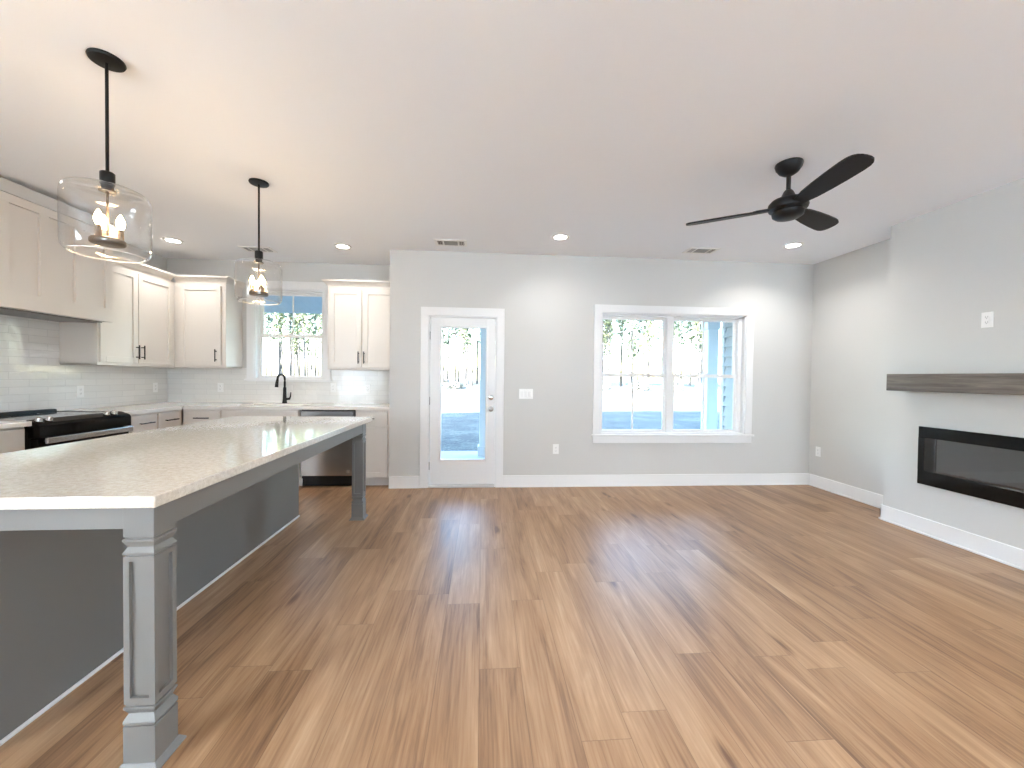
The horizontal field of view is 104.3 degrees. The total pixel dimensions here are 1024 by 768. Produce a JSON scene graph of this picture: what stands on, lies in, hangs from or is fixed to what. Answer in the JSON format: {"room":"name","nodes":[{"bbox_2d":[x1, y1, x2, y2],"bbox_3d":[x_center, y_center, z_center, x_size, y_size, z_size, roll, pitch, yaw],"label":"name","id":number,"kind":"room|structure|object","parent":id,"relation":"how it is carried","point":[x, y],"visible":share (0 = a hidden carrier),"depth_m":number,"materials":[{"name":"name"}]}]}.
{"room":"open-plan kitchen living room","nodes":[
{"label":"open-plan kitchen living room","id":0,"kind":"room"},
{"bbox_2d":[113,244,166,270],"bbox_3d":[-4.024,-0.120,0.236,0.150,2.710,9.778,1,1,-4],"label":"wall","id":1,"kind":"structure","parent":0,"point":[157,261],"depth_m":4.60,"materials":[{"name":"grey paint"}]},
{"bbox_2d":[0,177,112,322],"bbox_3d":[-3.927,-1.024,3.258,0.478,0.933,0.884,1,1,-4],"label":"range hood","id":2,"kind":"object","parent":1,"relation":"attached to","point":[40,279],"visible":0.88,"depth_m":3.19,"materials":[{"name":"white paint"}]},
{"bbox_2d":[0,314,167,411],"bbox_3d":[-4.185,-0.185,3.432,0.008,0.877,3.078,1,1,-4],"label":"tiled wall","id":3,"kind":"structure","parent":1,"relation":"attached to","point":[32,376],"depth_m":3.63,"materials":[{"name":"white tile"}]},
{"bbox_2d":[76,386,83,397],"bbox_3d":[-4.213,0.073,3.883,0.009,0.115,0.070,1,1,-4],"label":"wall outlet","id":4,"kind":"object","parent":3,"relation":"attached to","point":[79,389],"visible":1,"depth_m":3.87,"materials":[{"name":"white plastic"}]},
{"bbox_2d":[59,254,175,366],"bbox_3d":[-4.044,-0.722,4.170,0.386,1.072,0.940,1,1,-4],"label":"upper cabinet","id":5,"kind":"object","parent":1,"relation":"attached to","point":[140,333],"visible":0.82,"depth_m":4.07,"materials":[{"name":"white paint"}]},
{"bbox_2d":[167,258,389,424],"bbox_3d":[-2.879,-0.194,5.149,2.872,2.710,0.150,1,1,-4],"label":"wall","id":6,"kind":"structure","parent":0,"point":[291,271],"depth_m":5.04,"materials":[{"name":"grey paint"}]},
{"bbox_2d":[159,275,245,368],"bbox_3d":[-3.809,-0.731,4.799,0.953,1.072,0.384,1,1,-4],"label":"upper cabinet","id":7,"kind":"object","parent":6,"relation":"attached to","point":[208,316],"visible":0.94,"depth_m":4.67,"materials":[{"name":"white paint"}]},
{"bbox_2d":[167,368,389,402],"bbox_3d":[-2.871,0.021,5.074,2.864,0.437,0.008,1,1,-4],"label":"tiled wall","id":8,"kind":"structure","parent":6,"relation":"attached to","point":[183,384],"depth_m":5.06,"materials":[{"name":"white tile"}]},
{"bbox_2d":[217,383,222,391],"bbox_3d":[-3.671,0.045,5.006,0.070,0.115,0.009,1,1,-4],"label":"wall outlet","id":9,"kind":"object","parent":8,"relation":"attached to","point":[219,385],"visible":1,"depth_m":5.00,"materials":[{"name":"white plastic"}]},
{"bbox_2d":[330,383,335,391],"bbox_3d":[-2.296,0.049,5.109,0.070,0.115,0.009,1,1,-4],"label":"wall outlet","id":10,"kind":"object","parent":8,"relation":"attached to","point":[332,385],"visible":1,"depth_m":5.11,"materials":[{"name":"white plastic"}]},
{"bbox_2d":[244,280,331,381],"bbox_3d":[-2.840,-0.666,5.115,1.067,1.273,0.185,1,1,-4],"label":"window","id":11,"kind":"structure","parent":6,"relation":"in","point":[255,334],"depth_m":5.08,"materials":[{"name":"white paint"}]},
{"bbox_2d":[264,296,321,313],"bbox_3d":[-3.533,-1.399,5.816,4.200,0.518,1.320,1,1,-4],"label":"soffit","id":12,"kind":"structure","parent":6,"relation":"attached to","point":[310,305],"depth_m":6.17,"materials":[{"name":"blue paint"}]},
{"bbox_2d":[321,279,389,370],"bbox_3d":[-1.852,-0.710,4.947,0.860,1.072,0.384,1,1,-4],"label":"upper cabinet","id":13,"kind":"object","parent":6,"relation":"attached to","point":[358,310],"visible":0.81,"depth_m":4.80,"materials":[{"name":"white paint"}]},
{"bbox_2d":[0,0,1023,264],"bbox_3d":[0.039,-1.493,0.516,8.266,0.120,9.778,1,1,-4],"label":"ceiling","id":14,"kind":"structure","parent":0,"point":[375,128],"depth_m":2.18,"materials":[{"name":"white paint"}]},
{"bbox_2d":[57,48,152,262],"bbox_3d":[-1.849,-1.034,1.817,0.304,0.888,0.304,1,1,-4],"label":"pendant light","id":15,"kind":"object","parent":14,"relation":"hanging from","point":[104,59],"visible":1,"depth_m":1.81,"materials":[{"name":"clear glass"}]},
{"bbox_2d":[162,237,183,243],"bbox_3d":[-3.630,-1.536,4.262,0.184,0.010,0.184,1,1,-4],"label":"recessed light","id":16,"kind":"object","parent":14,"relation":"in","point":[167,239],"visible":1,"depth_m":4.26,"materials":[{"name":"white paint"}]},
{"bbox_2d":[237,246,277,252],"bbox_3d":[-2.893,-1.534,4.528,0.340,0.010,0.190,1,1,-4],"label":"ceiling vent","id":17,"kind":"object","parent":14,"relation":"in","point":[246,248],"visible":0.95,"depth_m":4.51,"materials":[{"name":"white plastic"}]},
{"bbox_2d":[234,178,281,304],"bbox_3d":[-1.884,-1.055,2.961,0.304,0.888,0.304,1,1,34],"label":"pendant light","id":18,"kind":"object","parent":14,"relation":"hanging from","point":[257,182],"visible":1,"depth_m":2.94,"materials":[{"name":"clear glass"}]},
{"bbox_2d":[334,243,351,249],"bbox_3d":[-1.870,-1.518,4.395,0.184,0.010,0.184,1,1,-4],"label":"recessed light","id":19,"kind":"object","parent":14,"relation":"in","point":[337,245],"visible":1,"depth_m":4.39,"materials":[{"name":"white paint"}]},
{"bbox_2d":[434,239,466,246],"bbox_3d":[-0.650,-1.502,4.236,0.340,0.010,0.190,1,1,-4],"label":"ceiling vent","id":20,"kind":"object","parent":14,"relation":"in","point":[438,242],"visible":1,"depth_m":4.22,"materials":[{"name":"white plastic"}]},
{"bbox_2d":[551,233,569,240],"bbox_3d":[0.490,-1.484,4.021,0.184,0.010,0.184,1,1,-4],"label":"recessed light","id":21,"kind":"object","parent":14,"relation":"in","point":[559,237],"visible":1,"depth_m":4.01,"materials":[{"name":"white paint"}]},
{"bbox_2d":[682,247,720,253],"bbox_3d":[2.091,-1.473,4.393,0.340,0.010,0.190,1,1,-4],"label":"ceiling vent","id":22,"kind":"object","parent":14,"relation":"in","point":[695,250],"visible":1,"depth_m":4.38,"materials":[{"name":"white plastic"}]},
{"bbox_2d":[686,154,874,230],"bbox_3d":[1.849,-1.266,2.504,1.095,0.363,0.995,1,1,-4],"label":"ceiling fan","id":23,"kind":"object","parent":14,"relation":"hanging from","point":[790,206],"visible":1,"depth_m":2.55,"materials":[{"name":"black metal"}]},
{"bbox_2d":[783,242,803,248],"bbox_3d":[2.962,-1.459,4.188,0.184,0.010,0.184,1,1,-4],"label":"recessed light","id":24,"kind":"object","parent":14,"relation":"in","point":[794,244],"visible":1,"depth_m":4.18,"materials":[{"name":"white paint"}]},
{"bbox_2d":[0,485,1023,767],"bbox_3d":[0.006,1.337,0.566,8.266,0.120,9.778,1,1,-4],"label":"floor","id":25,"kind":"structure","parent":0,"point":[726,626],"depth_m":1.92,"materials":[{"name":"wood"}]},
{"bbox_2d":[0,427,24,453],"bbox_3d":[-3.797,0.752,2.592,0.658,0.889,0.570,1,1,-4],"label":"base cabinet","id":26,"kind":"object","parent":25,"relation":"on","point":[11,439],"visible":0.09,"depth_m":2.80,"materials":[{"name":"white paint"}]},
{"bbox_2d":[0,421,31,428],"bbox_3d":[-3.800,0.290,2.571,0.656,0.034,0.606,1,1,-4],"label":"countertop","id":27,"kind":"structure","parent":26,"relation":"on","point":[3,424],"depth_m":2.81,"materials":[{"name":"white stone"}]},
{"bbox_2d":[0,409,132,449],"bbox_3d":[-3.811,0.684,3.269,0.724,0.900,0.765,1,1,-4],"label":"electric range","id":28,"kind":"object","parent":25,"relation":"on","point":[50,427],"visible":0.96,"depth_m":3.20,"materials":[{"name":"black metal"}]},
{"bbox_2d":[0,411,111,420],"bbox_3d":[-3.864,0.264,3.257,0.600,0.023,0.765,1,1,-4],"label":"cooktop","id":29,"kind":"object","parent":28,"relation":"in","point":[15,415],"depth_m":3.28,"materials":[{"name":"black glass"}]},
{"bbox_2d":[24,426,132,449],"bbox_3d":[-3.802,0.707,3.270,0.706,0.855,0.753,1,1,-4],"label":"oven","id":30,"kind":"object","parent":28,"relation":"in","point":[35,436],"depth_m":3.07,"materials":[{"name":"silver metal"}]},
{"bbox_2d":[129,409,181,432],"bbox_3d":[-3.905,0.725,4.027,0.658,0.889,0.739,1,1,-4],"label":"base cabinet","id":31,"kind":"object","parent":25,"relation":"on","point":[154,420],"visible":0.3,"depth_m":4.03,"materials":[{"name":"white paint"}]},
{"bbox_2d":[0,423,367,767],"bbox_3d":[-1.789,0.789,2.413,1.131,0.867,2.381,1,1,-4],"label":"kitchen island","id":32,"kind":"object","parent":25,"relation":"on","point":[81,589],"visible":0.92,"depth_m":1.49,"materials":[{"name":"grey paint"}]},
{"bbox_2d":[0,416,371,509],"bbox_3d":[-1.794,0.336,2.400,1.204,0.038,2.445,1,1,-4],"label":"island countertop","id":33,"kind":"structure","parent":32,"relation":"on","point":[153,468],"depth_m":1.72,"materials":[{"name":"stone"}]},
{"bbox_2d":[183,409,221,423],"bbox_3d":[-3.471,0.718,4.708,0.410,0.889,0.658,1,1,-4],"label":"base cabinet","id":34,"kind":"object","parent":25,"relation":"on","point":[189,415],"visible":0.21,"depth_m":4.42,"materials":[{"name":"white paint"}]},
{"bbox_2d":[222,409,302,485],"bbox_3d":[-2.849,0.724,4.755,0.835,0.889,0.658,1,1,-4],"label":"base cabinet","id":35,"kind":"object","parent":25,"relation":"on","point":[226,413],"visible":0.05,"depth_m":4.46,"materials":[{"name":"white paint"}]},
{"bbox_2d":[63,402,388,414],"bbox_3d":[-2.827,0.269,4.404,2.872,0.034,1.360,1,1,-4],"label":"countertop","id":36,"kind":"structure","parent":35,"relation":"on","point":[164,406],"depth_m":4.50,"materials":[{"name":"white stone"}]},
{"bbox_2d":[275,373,290,403],"bbox_3d":[-2.846,0.056,4.912,0.111,0.374,0.190,1,1,35],"label":"kitchen faucet","id":37,"kind":"object","parent":36,"relation":"on","point":[285,398],"visible":1,"depth_m":4.95,"materials":[{"name":"black metal"}]},
{"bbox_2d":[282,387,286,403],"bbox_3d":[-2.839,0.142,4.970,0.060,0.200,0.060,1,1,-4],"label":"faucet","id":38,"kind":"object","parent":37,"relation":"attached to","point":[284,401],"depth_m":4.95,"materials":[{"name":"black metal"}]},
{"bbox_2d":[301,410,355,485],"bbox_3d":[-2.123,0.727,4.816,0.590,0.874,0.606,1,1,-4],"label":"dishwasher","id":39,"kind":"object","parent":25,"relation":"on","point":[333,466],"visible":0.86,"depth_m":4.53,"materials":[{"name":"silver metal"}]},
{"bbox_2d":[356,410,388,484],"bbox_3d":[-1.623,0.737,4.848,0.388,0.889,0.658,1,1,-4],"label":"base cabinet","id":40,"kind":"object","parent":25,"relation":"on","point":[377,430],"visible":0.52,"depth_m":4.57,"materials":[{"name":"white paint"}]},
{"bbox_2d":[389,250,813,475],"bbox_3d":[1.143,-0.141,4.786,5.094,2.710,0.150,1,1,-4],"label":"wall","id":41,"kind":"structure","parent":0,"point":[548,302],"depth_m":4.68,"materials":[{"name":"grey paint"}]},
{"bbox_2d":[388,476,419,488],"bbox_3d":[-1.232,1.122,4.542,0.349,0.138,0.028,1,1,-4],"label":"baseboard","id":42,"kind":"structure","parent":41,"relation":"attached to","point":[395,482],"depth_m":4.54,"materials":[{"name":"white paint"}]},
{"bbox_2d":[420,307,504,487],"bbox_3d":[-0.576,0.161,4.632,0.955,2.073,0.211,1,1,-4],"label":"door","id":43,"kind":"structure","parent":41,"relation":"in","point":[435,472],"depth_m":4.59,"materials":[{"name":"white paint"}]},
{"bbox_2d":[519,389,532,398],"bbox_3d":[0.164,0.116,4.637,0.162,0.115,0.010,1,1,-4],"label":"switch plate","id":44,"kind":"object","parent":41,"relation":"attached to","point":[523,393],"visible":1,"depth_m":4.63,"materials":[{"name":"white plastic"}]},
{"bbox_2d":[553,444,558,453],"bbox_3d":[0.515,0.765,4.676,0.070,0.115,0.009,1,1,-4],"label":"wall outlet","id":45,"kind":"object","parent":41,"relation":"attached to","point":[555,446],"visible":1,"depth_m":4.67,"materials":[{"name":"white plastic"}]},
{"bbox_2d":[503,473,808,487],"bbox_3d":[1.784,1.153,4.770,3.791,0.138,0.028,1,1,-4],"label":"baseboard","id":46,"kind":"structure","parent":41,"relation":"attached to","point":[509,481],"depth_m":4.76,"materials":[{"name":"white paint"}]},
{"bbox_2d":[591,304,754,442],"bbox_3d":[1.940,-0.109,4.819,1.999,1.632,0.185,1,1,-4],"label":"window","id":47,"kind":"structure","parent":41,"relation":"in","point":[742,319],"depth_m":4.82,"materials":[{"name":"white paint"}]},
{"bbox_2d":[809,238,890,494],"bbox_3d":[4.093,-0.031,0.515,0.150,2.710,9.114,1,1,-4],"label":"wall","id":48,"kind":"structure","parent":0,"point":[851,289],"depth_m":4.37,"materials":[{"name":"grey paint"}]},
{"bbox_2d":[816,447,820,456],"bbox_3d":[3.683,0.814,4.786,0.009,0.115,0.070,1,1,-4],"label":"wall outlet","id":49,"kind":"object","parent":48,"relation":"attached to","point":[818,449],"visible":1,"depth_m":4.78,"materials":[{"name":"white plastic"}]},
{"bbox_2d":[808,474,882,507],"bbox_3d":[3.705,1.184,4.311,0.028,0.138,1.175,1,1,-4],"label":"baseboard","id":50,"kind":"structure","parent":48,"relation":"attached to","point":[861,495],"depth_m":4.38,"materials":[{"name":"white paint"}]},
{"bbox_2d":[883,178,1023,549],"bbox_3d":[3.708,-0.071,2.565,0.312,2.710,2.261,1,1,-4],"label":"wall","id":51,"kind":"structure","parent":0,"point":[953,264],"depth_m":3.15,"materials":[{"name":"grey paint"}]},
{"bbox_2d":[879,505,1023,570],"bbox_3d":[3.523,1.213,2.575,0.028,0.138,2.291,1,1,-4],"label":"baseboard","id":52,"kind":"structure","parent":51,"relation":"attached to","point":[1006,554],"depth_m":3.11,"materials":[{"name":"white paint"}]},
{"bbox_2d":[886,373,1023,394],"bbox_3d":[3.464,0.003,2.609,0.165,0.145,1.842,1,1,-4],"label":"mantel shelf","id":53,"kind":"object","parent":51,"relation":"attached to","point":[982,383],"visible":1,"depth_m":2.97,"materials":[{"name":"grey wood"}]},
{"bbox_2d":[917,426,1023,508],"bbox_3d":[3.525,0.616,2.627,0.028,0.486,1.527,1,1,-4],"label":"electric fireplace","id":54,"kind":"object","parent":51,"relation":"attached to","point":[990,467],"visible":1,"depth_m":3.01,"materials":[{"name":"black glass"}]},
{"bbox_2d":[981,311,993,327],"bbox_3d":[3.522,-0.475,2.948,0.009,0.115,0.070,1,1,-4],"label":"wall outlet","id":55,"kind":"object","parent":51,"relation":"attached to","point":[986,317],"visible":1,"depth_m":2.94,"materials":[{"name":"white plastic"}]},
{"label":"outside","id":56,"kind":"structure","parent":0,"visible":0},
{"bbox_2d":[441,379,720,450],"bbox_3d":[-4.143,0.432,54.861,220.000,0.199,230.000,1,1,-4],"label":"ground","id":57,"kind":"structure","parent":56,"point":[460,408],"depth_m":17.71,"materials":[{"name":"white"}]},
{"bbox_2d":[263,313,273,374],"bbox_3d":[-54.365,-10.212,88.020,3.035,19.098,2.680,1,1,22],"label":"pine","id":58,"kind":"object","parent":57,"relation":"on","point":[267,317],"visible":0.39,"depth_m":87.91,"materials":[{"name":"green plant"}]},
{"bbox_2d":[266,313,275,375],"bbox_3d":[-57.443,-10.008,94.781,2.921,18.379,2.579,0,1,-11],"label":"pine","id":59,"kind":"object","parent":57,"relation":"on","point":[271,314],"visible":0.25,"depth_m":94.66,"materials":[{"name":"green plant"}]},
{"bbox_2d":[268,313,287,375],"bbox_3d":[-30.650,-5.493,52.178,2.360,11.517,2.658,1,1,10],"label":"young tree","id":60,"kind":"object","parent":57,"relation":"on","point":[280,315],"visible":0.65,"depth_m":52.17,"materials":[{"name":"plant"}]},
{"bbox_2d":[273,313,285,372],"bbox_3d":[-38.263,-8.188,65.532,2.359,16.226,2.322,1,1,32],"label":"pine","id":61,"kind":"object","parent":57,"relation":"on","point":[278,313],"visible":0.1,"depth_m":65.52,"materials":[{"name":"green plant"}]},
{"bbox_2d":[281,313,288,375],"bbox_3d":[-45.329,-11.111,78.603,3.009,21.440,3.407,0,1,-17],"label":"pine","id":62,"kind":"object","parent":57,"relation":"on","point":[286,313],"visible":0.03,"depth_m":78.57,"materials":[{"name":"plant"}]},
{"bbox_2d":[281,313,300,375],"bbox_3d":[-32.415,-8.280,57.757,2.819,16.829,2.597,0,1,-12],"label":"pine tree","id":63,"kind":"object","parent":57,"relation":"on","point":[289,314],"visible":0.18,"depth_m":57.91,"materials":[{"name":"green plant"}]},
{"bbox_2d":[286,332,297,375],"bbox_3d":[-46.085,-6.855,83.959,2.943,12.753,2.614,0,1,-36],"label":"young tree","id":64,"kind":"object","parent":57,"relation":"on","point":[294,363],"visible":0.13,"depth_m":83.94,"materials":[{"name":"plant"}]},
{"bbox_2d":[293,324,302,375],"bbox_3d":[-39.845,-5.821,73.852,2.582,11.188,2.293,1,1,9],"label":"young tree","id":65,"kind":"object","parent":57,"relation":"on","point":[296,339],"visible":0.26,"depth_m":73.77,"materials":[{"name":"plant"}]},
{"bbox_2d":[291,313,307,375],"bbox_3d":[-34.584,-8.981,64.324,2.770,17.947,3.006,0,1,-14],"label":"pine tree","id":66,"kind":"object","parent":57,"relation":"on","point":[299,353],"visible":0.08,"depth_m":64.17,"materials":[{"name":"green plant"}]},
{"bbox_2d":[291,313,316,375],"bbox_3d":[-26.061,-5.996,50.070,2.932,12.707,2.604,1,1,-9],"label":"young tree","id":67,"kind":"object","parent":57,"relation":"on","point":[302,315],"visible":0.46,"depth_m":49.87,"materials":[{"name":"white plant"}]},
{"bbox_2d":[302,327,312,375],"bbox_3d":[-47.164,-7.119,91.592,2.997,12.985,2.661,0,1,-21],"label":"young tree","id":68,"kind":"object","parent":57,"relation":"on","point":[309,332],"visible":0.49,"depth_m":91.58,"materials":[{"name":"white plant"}]},
{"bbox_2d":[305,314,316,375],"bbox_3d":[-40.670,-10.880,80.518,2.949,21.019,3.340,0,1,-39],"label":"pine","id":69,"kind":"object","parent":57,"relation":"on","point":[308,314],"visible":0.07,"depth_m":80.61,"materials":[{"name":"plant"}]},
{"bbox_2d":[309,314,320,375],"bbox_3d":[-34.165,-8.396,69.093,2.377,16.610,2.414,1,1,35],"label":"pine","id":70,"kind":"object","parent":57,"relation":"on","point":[315,316],"visible":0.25,"depth_m":69.15,"materials":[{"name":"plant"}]},
{"bbox_2d":[310,315,321,375],"bbox_3d":[-37.614,-9.617,76.906,2.623,18.693,2.971,0,1,-23],"label":"pine","id":71,"kind":"object","parent":57,"relation":"on","point":[312,315],"visible":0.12,"depth_m":76.97,"materials":[{"name":"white plant"}]},
{"bbox_2d":[315,314,321,347],"bbox_3d":[-25.381,-5.684,54.070,2.450,11.955,2.759,0,1,-45],"label":"young tree","id":72,"kind":"object","parent":57,"relation":"on","point":[319,329],"visible":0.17,"depth_m":53.78,"materials":[{"name":"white plant"}]},
{"bbox_2d":[442,328,446,384],"bbox_3d":[-10.630,-9.502,62.369,2.850,19.607,2.806,1,1,-8],"label":"pine","id":73,"kind":"object","parent":57,"relation":"on","point":[443,328],"visible":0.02,"depth_m":62.27,"materials":[{"name":"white plant"}]},
{"bbox_2d":[442,328,457,382],"bbox_3d":[-12.170,-9.364,76.133,2.901,18.814,3.156,2,1,42],"label":"pine tree","id":74,"kind":"object","parent":57,"relation":"on","point":[449,334],"visible":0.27,"depth_m":75.85,"materials":[{"name":"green plant"}]},
{"bbox_2d":[442,380,466,388],"bbox_3d":[-7.003,0.182,47.051,2.837,1.313,2.980,1,1,36],"label":"clump","id":75,"kind":"object","parent":57,"relation":"on","point":[457,385],"visible":0.96,"depth_m":46.60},
{"bbox_2d":[451,328,463,384],"bbox_3d":[-7.530,-8.191,53.476,2.894,17.380,2.686,0,1,-34],"label":"pine tree","id":76,"kind":"object","parent":57,"relation":"on","point":[455,332],"visible":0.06,"depth_m":53.21,"materials":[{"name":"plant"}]},
{"bbox_2d":[457,329,462,381],"bbox_3d":[-11.744,-10.270,88.768,3.207,20.178,2.831,0,1,-37],"label":"pine","id":77,"kind":"object","parent":57,"relation":"on","point":[458,329],"visible":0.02,"depth_m":88.82,"materials":[{"name":"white plant"}]},
{"bbox_2d":[441,451,484,458],"bbox_3d":[1.286,1.294,6.046,5.300,0.140,2.286,1,1,-4],"label":"porch slab","id":78,"kind":"object","parent":57,"relation":"on","point":[444,454],"depth_m":6.63,"materials":[{"name":"concrete"}]},
{"bbox_2d":[478,329,485,455],"bbox_3d":[-0.444,-0.053,6.686,0.250,2.490,0.250,1,1,-4],"label":"porch column","id":79,"kind":"structure","parent":78,"relation":"on","point":[481,446],"depth_m":6.59,"materials":[{"name":"white"}]},
{"bbox_2d":[700,322,720,428],"bbox_3d":[3.470,-0.013,6.981,0.250,2.490,0.250,1,1,-4],"label":"porch column","id":80,"kind":"structure","parent":78,"relation":"on","point":[711,329],"depth_m":6.89,"materials":[{"name":"white"}]},
{"bbox_2d":[459,332,469,382],"bbox_3d":[-11.283,-8.094,93.827,2.719,15.663,2.526,1,1,6],"label":"pine tree","id":81,"kind":"object","parent":57,"relation":"on","point":[461,332],"visible":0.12,"depth_m":93.78,"materials":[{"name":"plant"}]},
{"bbox_2d":[457,328,472,385],"bbox_3d":[-6.609,-5.195,56.705,2.612,11.317,2.319,1,1,27],"label":"young tree","id":82,"kind":"object","parent":57,"relation":"on","point":[464,331],"visible":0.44,"depth_m":56.67,"materials":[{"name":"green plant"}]},
{"bbox_2d":[461,330,475,383],"bbox_3d":[-8.140,-9.195,75.091,2.875,18.605,3.098,1,1,-1],"label":"pine tree","id":83,"kind":"object","parent":57,"relation":"on","point":[470,336],"visible":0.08,"depth_m":75.20,"materials":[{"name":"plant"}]},
{"bbox_2d":[471,329,474,385],"bbox_3d":[-6.131,-8.273,61.304,2.475,17.291,2.514,1,1,2],"label":"pine","id":84,"kind":"object","parent":57,"relation":"on","point":[472,329],"visible":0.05,"depth_m":61.22,"materials":[{"name":"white plant"}]},
{"bbox_2d":[475,329,478,383],"bbox_3d":[-6.077,-10.851,71.764,3.208,22.076,3.213,1,1,17],"label":"pine","id":85,"kind":"object","parent":57,"relation":"on","point":[477,333],"visible":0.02,"depth_m":71.83,"materials":[{"name":"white plant"}]},
{"bbox_2d":[602,320,606,383],"bbox_3d":[13.026,-7.975,56.361,2.478,17.316,2.517,1,1,7],"label":"pine","id":86,"kind":"object","parent":57,"relation":"on","point":[604,321],"visible":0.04,"depth_m":56.47,"materials":[{"name":"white plant"}]},
{"bbox_2d":[603,320,614,384],"bbox_3d":[14.537,-5.558,61.838,2.851,12.353,2.532,1,1,37],"label":"young tree","id":87,"kind":"object","parent":57,"relation":"on","point":[608,322],"visible":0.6,"depth_m":61.67,"materials":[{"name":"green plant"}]},
{"bbox_2d":[607,320,610,386],"bbox_3d":[16.036,-10.442,66.025,3.145,21.976,3.194,0,1,-20],"label":"pine","id":88,"kind":"object","parent":57,"relation":"on","point":[608,370],"visible":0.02,"depth_m":65.97,"materials":[{"name":"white plant"}]},
{"bbox_2d":[613,320,628,386],"bbox_3d":[18.746,-8.668,68.567,2.674,18.400,2.678,1,1,21],"label":"pine","id":89,"kind":"object","parent":57,"relation":"on","point":[619,321],"visible":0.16,"depth_m":68.43,"materials":[{"name":"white plant"}]},
{"bbox_2d":[616,320,628,370],"bbox_3d":[20.873,-8.388,75.654,2.524,17.638,2.564,1,1,28],"label":"pine","id":90,"kind":"object","parent":57,"relation":"on","point":[618,320],"visible":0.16,"depth_m":75.43,"materials":[{"name":"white plant"}]},
{"bbox_2d":[622,320,639,385],"bbox_3d":[16.518,-6.651,55.885,2.281,14.773,2.471,0,1,-23],"label":"pine tree","id":91,"kind":"object","parent":57,"relation":"on","point":[625,338],"visible":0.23,"depth_m":55.81,"materials":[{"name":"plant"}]},
{"bbox_2d":[626,332,636,384],"bbox_3d":[25.824,-5.651,85.698,2.449,11.951,2.758,0,1,-25],"label":"young tree","id":92,"kind":"object","parent":57,"relation":"on","point":[628,348],"visible":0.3,"depth_m":85.71,"materials":[{"name":"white plant"}]},
{"bbox_2d":[622,381,651,390],"bbox_3d":[15.233,0.352,48.097,3.520,1.551,3.351,0,1,-13],"label":"clump","id":93,"kind":"object","parent":57,"relation":"on","point":[636,386],"visible":0.93,"depth_m":47.64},
{"bbox_2d":[633,320,644,383],"bbox_3d":[25.019,-7.434,79.382,2.423,15.701,2.630,0,1,-11],"label":"pine tree","id":94,"kind":"object","parent":57,"relation":"on","point":[638,322],"visible":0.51,"depth_m":79.22,"materials":[{"name":"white plant"}]},
{"bbox_2d":[637,320,649,384],"bbox_3d":[23.783,-8.040,71.486,2.456,17.158,2.494,0,1,-44],"label":"pine","id":95,"kind":"object","parent":57,"relation":"on","point":[641,321],"visible":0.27,"depth_m":71.45,"materials":[{"name":"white plant"}]},
{"bbox_2d":[638,321,655,384],"bbox_3d":[21.293,-5.494,62.532,2.852,12.358,2.533,1,1,19],"label":"young tree","id":96,"kind":"object","parent":57,"relation":"on","point":[647,333],"visible":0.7,"depth_m":62.43,"materials":[{"name":"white plant"}]},
{"bbox_2d":[656,321,661,385],"bbox_3d":[27.740,-8.772,72.497,2.886,18.685,3.118,1,1,28],"label":"pine tree","id":97,"kind":"object","parent":57,"relation":"on","point":[659,327],"visible":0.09,"depth_m":72.93,"materials":[{"name":"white plant"}]},
{"bbox_2d":[659,382,683,390],"bbox_3d":[20.360,0.436,50.166,3.048,1.342,2.901,0,1,-30],"label":"clump","id":98,"kind":"object","parent":57,"relation":"on","point":[678,387],"visible":0.36,"depth_m":49.40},
{"bbox_2d":[674,321,684,384],"bbox_3d":[25.837,-7.492,62.653,2.610,16.425,2.305,2,1,43],"label":"pine","id":99,"kind":"object","parent":57,"relation":"on","point":[675,327],"visible":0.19,"depth_m":62.53,"materials":[{"name":"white plant"}]},
{"bbox_2d":[674,322,685,384],"bbox_3d":[36.142,-9.143,85.990,3.041,19.133,2.685,0,1,-20],"label":"pine","id":100,"kind":"object","parent":57,"relation":"on","point":[677,322],"visible":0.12,"depth_m":86.06,"materials":[{"name":"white plant"}]},
{"bbox_2d":[674,321,687,385],"bbox_3d":[31.681,-9.254,74.593,3.294,19.667,3.035,1,1,5],"label":"pine tree","id":101,"kind":"object","parent":57,"relation":"on","point":[680,333],"visible":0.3,"depth_m":74.70,"materials":[{"name":"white plant"}]},
{"bbox_2d":[685,322,693,384],"bbox_3d":[44.230,-8.492,99.569,2.461,17.536,2.787,1,1,0],"label":"pine","id":102,"kind":"object","parent":57,"relation":"on","point":[687,345],"visible":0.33,"depth_m":99.51,"materials":[{"name":"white plant"}]},
{"bbox_2d":[686,322,695,384],"bbox_3d":[40.030,-8.797,88.677,2.930,18.437,2.587,0,1,-15],"label":"pine","id":103,"kind":"object","parent":57,"relation":"on","point":[688,329],"visible":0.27,"depth_m":88.76,"materials":[{"name":"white plant"}]},
{"bbox_2d":[685,322,701,389],"bbox_3d":[26.431,-6.359,56.646,3.328,14.422,2.956,1,1,26],"label":"young tree","id":104,"kind":"object","parent":57,"relation":"on","point":[698,329],"visible":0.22,"depth_m":56.51,"materials":[{"name":"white plant"}]},
{"bbox_2d":[689,322,701,387],"bbox_3d":[29.499,-7.716,63.046,2.839,16.951,2.616,1,1,8],"label":"pine tree","id":105,"kind":"object","parent":57,"relation":"on","point":[693,336],"visible":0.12,"depth_m":63.12,"materials":[{"name":"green plant"}]},
{"bbox_2d":[693,325,701,385],"bbox_3d":[32.414,-7.090,67.871,2.406,15.595,2.612,1,1,7],"label":"pine tree","id":106,"kind":"object","parent":57,"relation":"on","point":[695,344],"visible":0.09,"depth_m":68.02,"materials":[{"name":"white plant"}]},
{"bbox_2d":[720,322,732,428],"bbox_3d":[3.980,-0.074,5.561,1.628,2.955,0.966,1,1,-4],"label":"house wing","id":107,"kind":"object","parent":57,"relation":"on","point":[726,386],"visible":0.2,"depth_m":5.86,"materials":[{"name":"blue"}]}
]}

